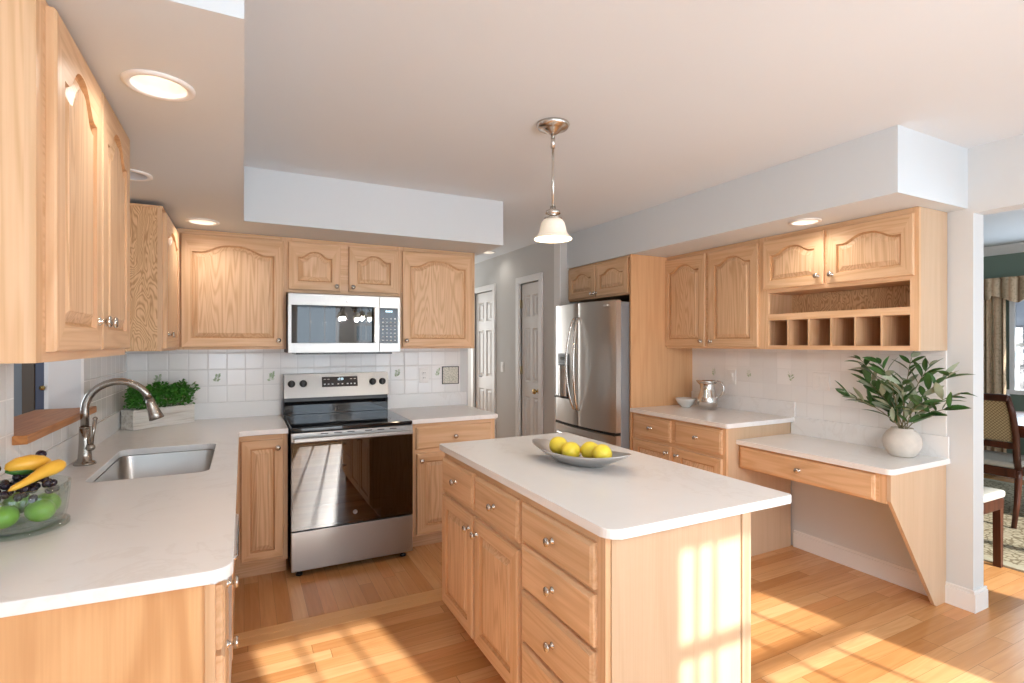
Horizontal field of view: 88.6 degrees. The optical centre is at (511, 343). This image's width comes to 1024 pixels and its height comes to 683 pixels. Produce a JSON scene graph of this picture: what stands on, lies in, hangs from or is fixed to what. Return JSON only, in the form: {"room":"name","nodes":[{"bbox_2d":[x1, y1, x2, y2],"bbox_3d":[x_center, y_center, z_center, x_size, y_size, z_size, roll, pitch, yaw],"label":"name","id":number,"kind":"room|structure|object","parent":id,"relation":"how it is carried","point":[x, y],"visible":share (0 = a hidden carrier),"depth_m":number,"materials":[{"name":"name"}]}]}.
{"room":"kitchen","nodes":[
{"label":"kitchen","id":0,"kind":"room"},
{"bbox_2d":[14,363,21,416],"bbox_3d":[-4.944,0.194,5.279,2.200,2.486,0.100,0,0,-27],"label":"wall","id":1,"kind":"structure","parent":0,"point":[17,366],"depth_m":5.23,"materials":[{"name":"paint"}]},
{"bbox_2d":[22,362,47,413],"bbox_3d":[-4.527,0.387,5.379,0.766,2.100,0.100,0,0,-27],"label":"door","id":2,"kind":"structure","parent":1,"relation":"in","point":[34,375],"depth_m":5.26,"materials":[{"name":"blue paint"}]},
{"bbox_2d":[0,351,126,474],"bbox_3d":[-1.321,0.194,0.942,0.215,2.486,5.520,0,0,-27],"label":"wall","id":3,"kind":"structure","parent":0,"point":[69,381],"depth_m":2.42,"materials":[{"name":"white tile"}]},
{"bbox_2d":[0,0,129,363],"bbox_3d":[-1.273,-0.342,1.391,0.354,0.763,0.885,0,0,-27],"label":"upper cabinet","id":4,"kind":"object","parent":3,"relation":"attached to","point":[65,151],"visible":1,"depth_m":1.11,"materials":[{"name":"brown wood"}]},
{"bbox_2d":[125,203,178,350],"bbox_3d":[-2.124,-0.330,3.056,0.354,0.739,1.001,0,0,-27],"label":"upper cabinet","id":5,"kind":"object","parent":3,"relation":"attached to","point":[154,239],"visible":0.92,"depth_m":2.66,"materials":[{"name":"brown wood"}]},
{"bbox_2d":[46,0,502,255],"bbox_3d":[-0.810,-0.897,2.696,2.410,0.344,2.902,0,0,-27],"label":"soffit","id":6,"kind":"structure","parent":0,"point":[192,150],"depth_m":2.08,"materials":[{"name":"paint"}]},
{"bbox_2d":[130,169,152,180],"bbox_3d":[-1.641,-0.749,2.244,0.175,0.063,0.175,0,0,-27],"label":"recessed light","id":7,"kind":"object","parent":6,"relation":"in","point":[135,175],"visible":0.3,"depth_m":2.30,"materials":[{"name":"white paint"}]},
{"bbox_2d":[120,69,194,101],"bbox_3d":[-0.992,-0.749,1.475,0.175,0.063,0.175,0,0,-27],"label":"recessed light","id":8,"kind":"object","parent":6,"relation":"in","point":[158,85],"visible":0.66,"depth_m":1.51,"materials":[{"name":"white paint"}]},
{"bbox_2d":[186,218,219,225],"bbox_3d":[-1.838,-0.749,3.120,0.175,0.063,0.175,0,0,-27],"label":"recessed light","id":9,"kind":"object","parent":6,"relation":"in","point":[199,221],"visible":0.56,"depth_m":3.15,"materials":[{"name":"white paint"}]},
{"bbox_2d":[483,251,495,253],"bbox_3d":[-0.277,-1.073,6.035,0.175,0.063,0.175,0,0,-27],"label":"recessed light","id":10,"kind":"object","parent":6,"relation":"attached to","point":[487,252],"visible":0.39,"depth_m":6.09,"materials":[{"name":"white paint"}]},
{"bbox_2d":[127,348,467,417],"bbox_3d":[-1.549,0.194,3.986,2.570,2.486,0.131,0,0,-27],"label":"tile backsplash","id":11,"kind":"structure","parent":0,"point":[222,375],"depth_m":3.80,"materials":[{"name":"white tile"}]},
{"bbox_2d":[177,228,285,349],"bbox_3d":[-1.877,-0.342,3.546,0.629,0.763,0.352,0,0,-27],"label":"upper cabinet","id":12,"kind":"object","parent":11,"relation":"attached to","point":[232,286],"visible":1,"depth_m":3.41,"materials":[{"name":"brown wood"}]},
{"bbox_2d":[286,237,399,296],"bbox_3d":[-1.247,-0.535,3.868,0.785,0.375,0.352,0,0,-27],"label":"upper cabinet","id":13,"kind":"object","parent":11,"relation":"attached to","point":[312,266],"visible":1,"depth_m":3.73,"materials":[{"name":"brown wood"}]},
{"bbox_2d":[284,293,399,354],"bbox_3d":[-1.235,-0.130,3.823,0.755,0.412,0.443,0,0,-27],"label":"microwave","id":14,"kind":"object","parent":13,"relation":"attached to","point":[315,323],"visible":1,"depth_m":3.65,"materials":[{"name":"grey plastic"}]},
{"bbox_2d":[420,368,427,382],"bbox_3d":[-0.725,0.265,4.330,0.075,0.118,0.008,0,0,-27],"label":"wall outlet","id":15,"kind":"object","parent":11,"relation":"attached to","point":[423,371],"visible":1,"depth_m":4.33,"materials":[{"name":"white plastic"}]},
{"bbox_2d":[422,371,425,379],"bbox_3d":[-0.724,0.265,4.328,0.034,0.070,0.004,0,0,-27],"label":"socket","id":16,"kind":"object","parent":15,"relation":"attached to","point":[423,372],"depth_m":4.33,"materials":[{"name":"white plastic"}]},
{"bbox_2d":[400,247,474,348],"bbox_3d":[-0.628,-0.342,4.185,0.605,0.763,0.352,0,0,-27],"label":"upper cabinet","id":17,"kind":"object","parent":11,"relation":"attached to","point":[437,287],"visible":1,"depth_m":4.04,"materials":[{"name":"brown wood"}]},
{"bbox_2d":[442,366,458,383],"bbox_3d":[-0.520,0.269,4.434,0.148,0.148,0.010,0,0,-27],"label":"tile plaque","id":18,"kind":"object","parent":11,"relation":"attached to","point":[450,374],"visible":1,"depth_m":4.43,"materials":[{"name":"beige tile"}]},
{"bbox_2d":[468,242,584,437],"bbox_3d":[-0.018,0.194,6.951,0.855,2.486,3.805,0,0,-27],"label":"wall","id":19,"kind":"structure","parent":0,"point":[502,270],"depth_m":5.97,"materials":[{"name":"grey paint"}]},
{"bbox_2d":[471,283,495,438],"bbox_3d":[-0.347,0.355,6.701,0.078,2.163,0.740,0,0,-27],"label":"door","id":20,"kind":"structure","parent":19,"relation":"in","point":[485,302],"depth_m":6.69,"materials":[{"name":"white paint"}]},
{"bbox_2d":[501,362,503,371],"bbox_3d":[-0.118,0.280,6.195,0.011,0.118,0.075,0,0,-27],"label":"light switch","id":21,"kind":"object","parent":19,"relation":"attached to","point":[502,363],"visible":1,"depth_m":6.18,"materials":[{"name":"white plastic"}]},
{"bbox_2d":[515,272,542,436],"bbox_3d":[0.191,0.355,5.617,0.107,2.163,0.580,0,0,-27],"label":"door","id":22,"kind":"structure","parent":19,"relation":"in","point":[531,303],"depth_m":5.68,"materials":[{"name":"white paint"}]},
{"bbox_2d":[554,243,560,432],"bbox_3d":[0.440,0.194,5.107,0.008,2.486,0.106,0,0,-27],"label":"trim","id":23,"kind":"structure","parent":19,"relation":"attached to","point":[557,246],"depth_m":5.13,"materials":[{"name":"white paint"}]},
{"bbox_2d":[231,473,1023,682],"bbox_3d":[0.356,1.462,4.028,10.700,0.050,9.550,0,0,-27],"label":"floor","id":24,"kind":"structure","parent":0,"point":[815,618],"depth_m":2.63,"materials":[{"name":"brown wood"}]},
{"bbox_2d":[0,576,238,682],"bbox_3d":[-1.055,0.996,1.298,0.674,0.882,0.428,0,0,-27],"label":"base cabinet","id":25,"kind":"object","parent":24,"relation":"on","point":[181,635],"visible":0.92,"depth_m":1.17,"materials":[{"name":"brown wood"}]},
{"bbox_2d":[0,400,287,617],"bbox_3d":[-1.467,0.483,2.385,0.935,0.141,2.813,0,0,-27],"label":"countertop","id":26,"kind":"structure","parent":25,"relation":"on","point":[116,539],"depth_m":1.52,"materials":[{"name":"white stone"}]},
{"bbox_2d":[73,378,163,465],"bbox_3d":[-1.736,0.339,2.324,0.328,0.369,0.081,0,0,-27],"label":"kitchen faucet","id":27,"kind":"object","parent":26,"relation":"on","point":[86,445],"visible":1,"depth_m":2.27,"materials":[{"name":"silver metal"}]},
{"bbox_2d":[93,449,214,481],"bbox_3d":[-1.579,0.654,2.360,0.447,0.198,0.730,0,0,-27],"label":"sink","id":28,"kind":"object","parent":26,"relation":"in","point":[194,461],"visible":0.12,"depth_m":2.64,"materials":[{"name":"silver metal"}]},
{"bbox_2d":[121,378,199,429],"bbox_3d":[-2.223,0.378,3.306,0.176,0.290,0.481,0,0,23],"label":"planter box","id":29,"kind":"object","parent":26,"relation":"on","point":[136,418],"visible":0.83,"depth_m":3.29,"materials":[{"name":"wood"}]},
{"bbox_3d":[-1.390,0.461,1.474,0.234,0.125,0.234,0,0,-27],"label":"fruit bowl","id":30,"kind":"object","parent":26,"relation":"on","visible":0},
{"bbox_2d":[0,505,19,528],"bbox_3d":[-1.373,0.469,1.415,0.069,0.062,0.069,0,0,-27],"label":"apple","id":31,"kind":"object","parent":30,"relation":"in","point":[9,515],"visible":1,"depth_m":1.41,"materials":[{"name":"green food"}]},
{"bbox_2d":[2,492,30,513],"bbox_3d":[-1.438,0.465,1.524,0.064,0.066,0.068,0,0,6],"label":"apple","id":32,"kind":"object","parent":30,"relation":"in","point":[23,503],"visible":0.38,"depth_m":1.50,"materials":[{"name":"food"}]},
{"bbox_2d":[0,450,59,502],"bbox_3d":[-1.388,0.376,1.477,0.177,0.122,0.192,0,0,-27],"label":"grape bunch","id":33,"kind":"object","parent":30,"relation":"in","point":[51,486],"visible":0.74,"depth_m":1.46,"materials":[{"name":"black food"}]},
{"bbox_2d":[4,455,50,474],"bbox_3d":[-1.392,0.349,1.510,0.049,0.056,0.102,0,0,28],"label":"squash","id":34,"kind":"object","parent":33,"relation":"on","point":[24,465],"visible":0.82,"depth_m":1.49,"materials":[{"name":"orange food"}]},
{"bbox_2d":[8,459,65,491],"bbox_3d":[-1.336,0.369,1.479,0.040,0.059,0.152,0,0,13],"label":"squash","id":35,"kind":"object","parent":33,"relation":"on","point":[50,468],"visible":1,"depth_m":1.48,"materials":[{"name":"orange food"}]},
{"bbox_2d":[24,499,55,521],"bbox_3d":[-1.325,0.469,1.474,0.068,0.062,0.067,0,0,33],"label":"apple","id":36,"kind":"object","parent":30,"relation":"in","point":[41,510],"visible":0.98,"depth_m":1.45,"materials":[{"name":"green food"}]},
{"bbox_2d":[37,493,61,509],"bbox_3d":[-1.365,0.469,1.538,0.068,0.063,0.067,0,0,14],"label":"apple","id":37,"kind":"object","parent":30,"relation":"in","point":[54,497],"visible":0.37,"depth_m":1.53,"materials":[{"name":"green food"}]},
{"bbox_2d":[228,513,239,682],"bbox_3d":[-1.271,1.000,1.768,0.625,0.874,0.596,0,0,-27],"label":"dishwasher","id":38,"kind":"object","parent":24,"relation":"on","point":[236,550],"visible":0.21,"depth_m":1.94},
{"bbox_2d":[232,560,235,659],"bbox_3d":[-1.681,0.996,2.497,0.639,0.882,1.070,0,0,-27],"label":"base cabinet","id":39,"kind":"object","parent":24,"relation":"on","point":[234,571],"visible":0.14,"depth_m":2.39,"materials":[{"name":"brown wood"}]},
{"bbox_2d":[236,433,287,578],"bbox_3d":[-1.663,0.996,3.455,0.300,0.882,0.694,0,0,-27],"label":"base cabinet","id":40,"kind":"object","parent":24,"relation":"on","point":[262,475],"visible":0.95,"depth_m":3.18,"materials":[{"name":"brown wood"}]},
{"bbox_2d":[233,588,441,648],"bbox_3d":[0.168,1.442,3.298,3.500,0.011,0.140,0,0,-27],"label":"trim","id":41,"kind":"structure","parent":24,"relation":"in","point":[367,611],"depth_m":2.74,"materials":[{"name":"brown wood"}]},
{"bbox_2d":[283,372,412,575],"bbox_3d":[-1.160,0.831,3.659,0.756,1.212,0.783,0,0,-27],"label":"range","id":42,"kind":"object","parent":24,"relation":"on","point":[350,473],"visible":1,"depth_m":3.39,"materials":[{"name":"silver metal"}]},
{"bbox_2d":[284,410,411,432],"bbox_3d":[-1.155,0.532,3.650,0.755,0.024,0.655,0,0,-27],"label":"cooktop","id":43,"kind":"object","parent":42,"relation":"in","point":[346,421],"depth_m":3.51,"materials":[{"name":"black glass"}]},
{"bbox_2d":[291,424,412,531],"bbox_3d":[-1.066,0.847,3.476,0.755,0.596,0.371,0,0,-27],"label":"oven","id":44,"kind":"object","parent":42,"relation":"in","point":[356,475],"depth_m":3.34,"materials":[{"name":"black glass"}]},
{"bbox_2d":[411,418,494,546],"bbox_3d":[-0.549,0.996,4.024,0.640,0.882,0.694,0,0,-27],"label":"base cabinet","id":45,"kind":"object","parent":24,"relation":"on","point":[428,490],"visible":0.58,"depth_m":3.67,"materials":[{"name":"brown wood"}]},
{"bbox_2d":[388,391,497,423],"bbox_3d":[-0.543,0.483,4.045,0.686,0.141,0.697,0,0,-27],"label":"countertop","id":46,"kind":"structure","parent":45,"relation":"on","point":[421,408],"depth_m":4.20,"materials":[{"name":"white stone"}]},
{"bbox_2d":[554,300,629,449],"bbox_3d":[0.917,0.543,4.761,0.929,1.787,0.912,0,0,-27],"label":"refrigerator","id":47,"kind":"object","parent":24,"relation":"on","point":[592,395],"visible":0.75,"depth_m":4.40,"materials":[{"name":"grey metal"}]},
{"bbox_2d":[442,453,750,682],"bbox_3d":[0.208,0.995,2.229,0.646,0.884,1.365,0,0,-27],"label":"base cabinet","id":48,"kind":"object","parent":24,"relation":"on","point":[545,598],"visible":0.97,"depth_m":1.72,"materials":[{"name":"brown wood"}]},
{"bbox_2d":[439,432,790,539],"bbox_3d":[0.295,0.537,2.273,0.786,0.029,1.434,0,0,-27],"label":"countertop","id":49,"kind":"structure","parent":48,"relation":"on","point":[638,494],"depth_m":1.92,"materials":[{"name":"white stone"}]},
{"bbox_2d":[532,439,630,467],"bbox_3d":[0.286,0.484,2.275,0.516,0.077,0.210,0,0,44],"label":"bowl","id":50,"kind":"object","parent":49,"relation":"on","point":[542,444],"visible":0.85,"depth_m":2.19,"materials":[{"name":"ceramic"}]},
{"bbox_2d":[549,436,566,453],"bbox_3d":[0.209,0.459,2.356,0.084,0.080,0.082,0,0,10],"label":"lemon","id":51,"kind":"object","parent":50,"relation":"in","point":[556,443],"visible":0.68,"depth_m":2.33,"materials":[{"name":"yellow food"}]},
{"bbox_2d":[561,442,580,456],"bbox_3d":[0.257,0.468,2.278,0.082,0.081,0.084,0,0,27],"label":"lemon","id":52,"kind":"object","parent":50,"relation":"in","point":[569,448],"visible":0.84,"depth_m":2.25,"materials":[{"name":"yellow food"}]},
{"bbox_2d":[580,441,596,457],"bbox_3d":[0.337,0.463,2.255,0.082,0.081,0.084,0,0,-43],"label":"lemon","id":53,"kind":"object","parent":50,"relation":"in","point":[586,449],"visible":0.56,"depth_m":2.23,"materials":[{"name":"yellow food"}]},
{"bbox_2d":[592,444,611,457],"bbox_3d":[0.374,0.458,2.172,0.080,0.082,0.084,0,0,8],"label":"lemon","id":54,"kind":"object","parent":50,"relation":"in","point":[601,450],"visible":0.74,"depth_m":2.14,"materials":[{"name":"yellow food"}]},
{"bbox_2d":[630,254,691,449],"bbox_3d":[1.264,0.357,4.409,0.683,2.160,0.018,0,0,-27],"label":"gable panel","id":55,"kind":"object","parent":24,"relation":"on","point":[659,374],"visible":0.5,"depth_m":4.34,"materials":[{"name":"brown wood"}]},
{"bbox_2d":[633,412,790,555],"bbox_3d":[1.457,0.996,3.976,0.700,0.882,0.925,0,0,-27],"label":"base cabinet","id":56,"kind":"object","parent":24,"relation":"on","point":[704,447],"visible":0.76,"depth_m":3.64,"materials":[{"name":"brown wood"}]},
{"bbox_2d":[630,391,794,428],"bbox_3d":[1.480,0.483,3.972,0.695,0.141,0.956,0,0,-27],"label":"countertop","id":57,"kind":"structure","parent":56,"relation":"on","point":[732,411],"depth_m":3.86,"materials":[{"name":"white stone"}]},
{"bbox_2d":[676,397,695,406],"bbox_3d":[1.429,0.486,4.313,0.164,0.073,0.164,0,0,-27],"label":"bowl","id":58,"kind":"object","parent":57,"relation":"on","point":[682,401],"visible":1,"depth_m":4.26,"materials":[{"name":"white ceramic"}]},
{"bbox_2d":[696,380,724,409],"bbox_3d":[1.577,0.408,4.191,0.189,0.229,0.156,0,0,0],"label":"pitcher","id":59,"kind":"object","parent":57,"relation":"on","point":[707,398],"visible":1,"depth_m":4.14,"materials":[{"name":"grey metal"}]},
{"bbox_2d":[739,445,945,605],"bbox_3d":[1.938,1.052,3.185,0.596,0.769,0.915,0,0,-27],"label":"desk","id":60,"kind":"object","parent":24,"relation":"on","point":[916,500],"visible":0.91,"depth_m":2.84,"materials":[{"name":"brown wood"}]},
{"bbox_2d":[736,416,949,475],"bbox_3d":[1.950,0.591,3.181,0.578,0.152,0.934,0,0,-27],"label":"countertop","id":61,"kind":"structure","parent":60,"relation":"on","point":[855,446],"depth_m":3.18,"materials":[{"name":"white stone"}]},
{"bbox_2d":[835,351,975,457],"bbox_3d":[2.145,0.337,2.896,0.371,0.600,0.683,0,0,-27],"label":"potted plant","id":62,"kind":"object","parent":61,"relation":"on","point":[899,440],"visible":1,"depth_m":2.91,"materials":[{"name":"green plant"}]},
{"bbox_2d":[984,486,1004,567],"bbox_3d":[2.809,0.924,3.446,0.580,1.035,0.520,0,0,-27],"label":"dining chair","id":63,"kind":"object","parent":24,"relation":"on","point":[993,498],"visible":0.09,"depth_m":3.36,"materials":[{"name":"brown wood"}]},
{"bbox_2d":[984,478,1023,572],"bbox_3d":[4.123,1.431,4.381,2.630,0.012,2.410,0,0,-27],"label":"rug","id":64,"kind":"object","parent":24,"relation":"on","point":[1013,539],"visible":0.06,"depth_m":3.96,"materials":[{"name":"fabric"}]},
{"bbox_2d":[984,393,1023,528],"bbox_3d":[3.949,0.912,4.348,0.580,1.035,0.520,0,0,-27],"label":"dining chair","id":65,"kind":"object","parent":64,"relation":"on","point":[1000,417],"visible":0.44,"depth_m":4.11,"materials":[{"name":"brown wood"}]},
{"bbox_2d":[1015,411,1023,437],"bbox_3d":[4.601,1.048,4.654,1.170,0.756,1.700,0,0,-27],"label":"dining table","id":66,"kind":"object","parent":64,"relation":"on","point":[1020,415],"visible":0.02,"depth_m":4.44,"materials":[{"name":"brown wood"}]},
{"bbox_2d":[244,0,1023,263],"bbox_3d":[0.356,-1.099,4.028,10.700,0.100,9.550,0,0,-27],"label":"ceiling","id":67,"kind":"structure","parent":0,"point":[662,101],"depth_m":2.18,"materials":[{"name":"white paint"}]},
{"bbox_2d":[534,117,571,242],"bbox_3d":[0.196,-0.773,2.513,0.188,0.552,0.183,0,0,-27],"label":"pendant light","id":68,"kind":"object","parent":67,"relation":"hanging from","point":[552,228],"visible":1,"depth_m":2.48,"materials":[{"name":"white glass"}]},
{"bbox_2d":[544,206,561,218],"bbox_3d":[0.196,-0.625,2.513,0.086,0.066,0.086,0,0,-27],"label":"socket","id":69,"kind":"object","parent":68,"relation":"attached to","point":[552,212],"depth_m":2.49,"materials":[{"name":"silver metal"}]},
{"bbox_2d":[567,125,967,268],"bbox_3d":[1.504,-0.897,3.969,0.700,0.344,2.900,0,0,-27],"label":"soffit","id":70,"kind":"structure","parent":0,"point":[895,168],"depth_m":2.98,"materials":[{"name":"paint"}]},
{"bbox_2d":[789,218,821,225],"bbox_3d":[1.743,-0.749,3.120,0.175,0.063,0.175,0,0,-27],"label":"recessed light","id":71,"kind":"object","parent":70,"relation":"in","point":[806,221],"visible":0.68,"depth_m":3.15,"materials":[{"name":"white paint"}]},
{"bbox_2d":[692,134,1023,589],"bbox_3d":[2.447,0.194,2.963,0.126,2.486,5.690,0,0,-27],"label":"wall","id":72,"kind":"structure","parent":0,"point":[995,169],"depth_m":2.91,"materials":[{"name":"grey paint"}]},
{"bbox_2d":[568,255,629,301],"bbox_3d":[1.036,-0.563,4.824,0.708,0.320,0.918,0,0,-27],"label":"upper cabinet","id":73,"kind":"object","parent":72,"relation":"attached to","point":[608,279],"visible":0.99,"depth_m":4.63,"materials":[{"name":"brown wood"}]},
{"bbox_2d":[665,238,762,348],"bbox_3d":[1.611,-0.342,4.083,0.340,0.763,0.955,0,0,-27],"label":"upper cabinet","id":74,"kind":"object","parent":72,"relation":"attached to","point":[714,296],"visible":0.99,"depth_m":3.94,"materials":[{"name":"brown wood"}]},
{"bbox_2d":[728,369,735,384],"bbox_3d":[1.749,0.267,4.179,0.011,0.118,0.075,0,0,-27],"label":"light switch","id":75,"kind":"object","parent":72,"relation":"attached to","point":[731,372],"visible":1,"depth_m":4.17,"materials":[{"name":"white plastic"}]},
{"bbox_2d":[692,348,946,435],"bbox_3d":[1.977,0.287,3.759,0.013,0.500,1.905,0,0,-27],"label":"tile backsplash","id":76,"kind":"structure","parent":72,"relation":"attached to","point":[775,374],"depth_m":3.58,"materials":[{"name":"white tile"}]},
{"bbox_2d":[763,206,946,350],"bbox_3d":[2.042,-0.342,3.240,0.340,0.763,0.937,0,0,-27],"label":"upper cabinet","id":77,"kind":"object","parent":72,"relation":"attached to","point":[875,282],"visible":1,"depth_m":3.09,"materials":[{"name":"brown wood"}]},
{"bbox_2d":[772,280,909,294],"bbox_3d":[2.068,-0.348,3.254,0.265,0.016,0.901,0,0,-27],"label":"shelf","id":78,"kind":"object","parent":77,"relation":"attached to","point":[862,286],"depth_m":3.23,"materials":[{"name":"brown wood"}]},
{"bbox_2d":[774,315,909,320],"bbox_3d":[2.068,-0.162,3.254,0.265,0.016,0.901,0,0,-27],"label":"shelf","id":79,"kind":"object","parent":77,"relation":"attached to","point":[776,317],"depth_m":3.19,"materials":[{"name":"brown wood"}]},
{"bbox_2d":[793,530,987,613],"bbox_3d":[2.290,1.379,3.283,0.144,0.116,1.038,0,0,-27],"label":"baseboard","id":80,"kind":"structure","parent":72,"relation":"attached to","point":[975,601],"depth_m":3.18,"materials":[{"name":"white paint"}]},
{"bbox_2d":[984,252,1023,454],"bbox_3d":[6.008,0.194,4.418,0.120,2.486,5.000,0,0,-27],"label":"wall","id":81,"kind":"structure","parent":0,"point":[1006,265],"depth_m":5.62,"materials":[{"name":"green paint"}]},
{"bbox_2d":[984,242,1023,256],"bbox_3d":[5.914,-1.004,4.370,0.090,0.091,4.800,0,0,-27],"label":"trim","id":82,"kind":"structure","parent":81,"relation":"attached to","point":[1016,247],"depth_m":5.62,"materials":[{"name":"white paint"}]},
{"bbox_2d":[984,276,1023,301],"bbox_3d":[5.544,-0.562,5.035,0.134,0.278,1.720,0,0,-27],"label":"valance","id":83,"kind":"object","parent":81,"relation":"attached to","point":[1008,288],"visible":0.79,"depth_m":5.54,"materials":[{"name":"beige fabric"}]},
{"bbox_2d":[984,296,1006,452],"bbox_3d":[5.217,0.382,5.687,0.057,2.050,0.220,0,0,-27],"label":"curtain","id":84,"kind":"object","parent":83,"relation":"hanging from","point":[994,308],"visible":0.52,"depth_m":5.66,"materials":[{"name":"beige fabric"}]},
{"bbox_2d":[1006,301,1023,394],"bbox_3d":[5.661,-0.021,5.041,0.130,1.125,1.425,0,0,-27],"label":"window","id":85,"kind":"structure","parent":81,"relation":"in","point":[1014,333],"depth_m":5.59,"materials":[{"name":"white paint"}]},
{"bbox_2d":[1015,300,1023,327],"bbox_3d":[5.638,-0.376,5.032,0.020,0.415,1.230,0,0,-27],"label":"window shade","id":86,"kind":"object","parent":85,"relation":"attached to","point":[1019,305],"visible":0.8,"depth_m":5.54,"materials":[{"name":"grey fabric"}]},
{"label":"outside","id":87,"kind":"structure","parent":0,"visible":0},
{"bbox_3d":[6.678,2.007,3.413,75.000,0.100,90.000,0,0,-27],"label":"ground","id":88,"kind":"structure","parent":87,"visible":0},
{"bbox_2d":[1020,327,1023,389],"bbox_3d":[9.154,-1.293,9.524,3.049,6.505,3.012,0,0,-27],"label":"tree","id":89,"kind":"object","parent":88,"relation":"on","point":[1021,328],"visible":0.02,"depth_m":9.47,"materials":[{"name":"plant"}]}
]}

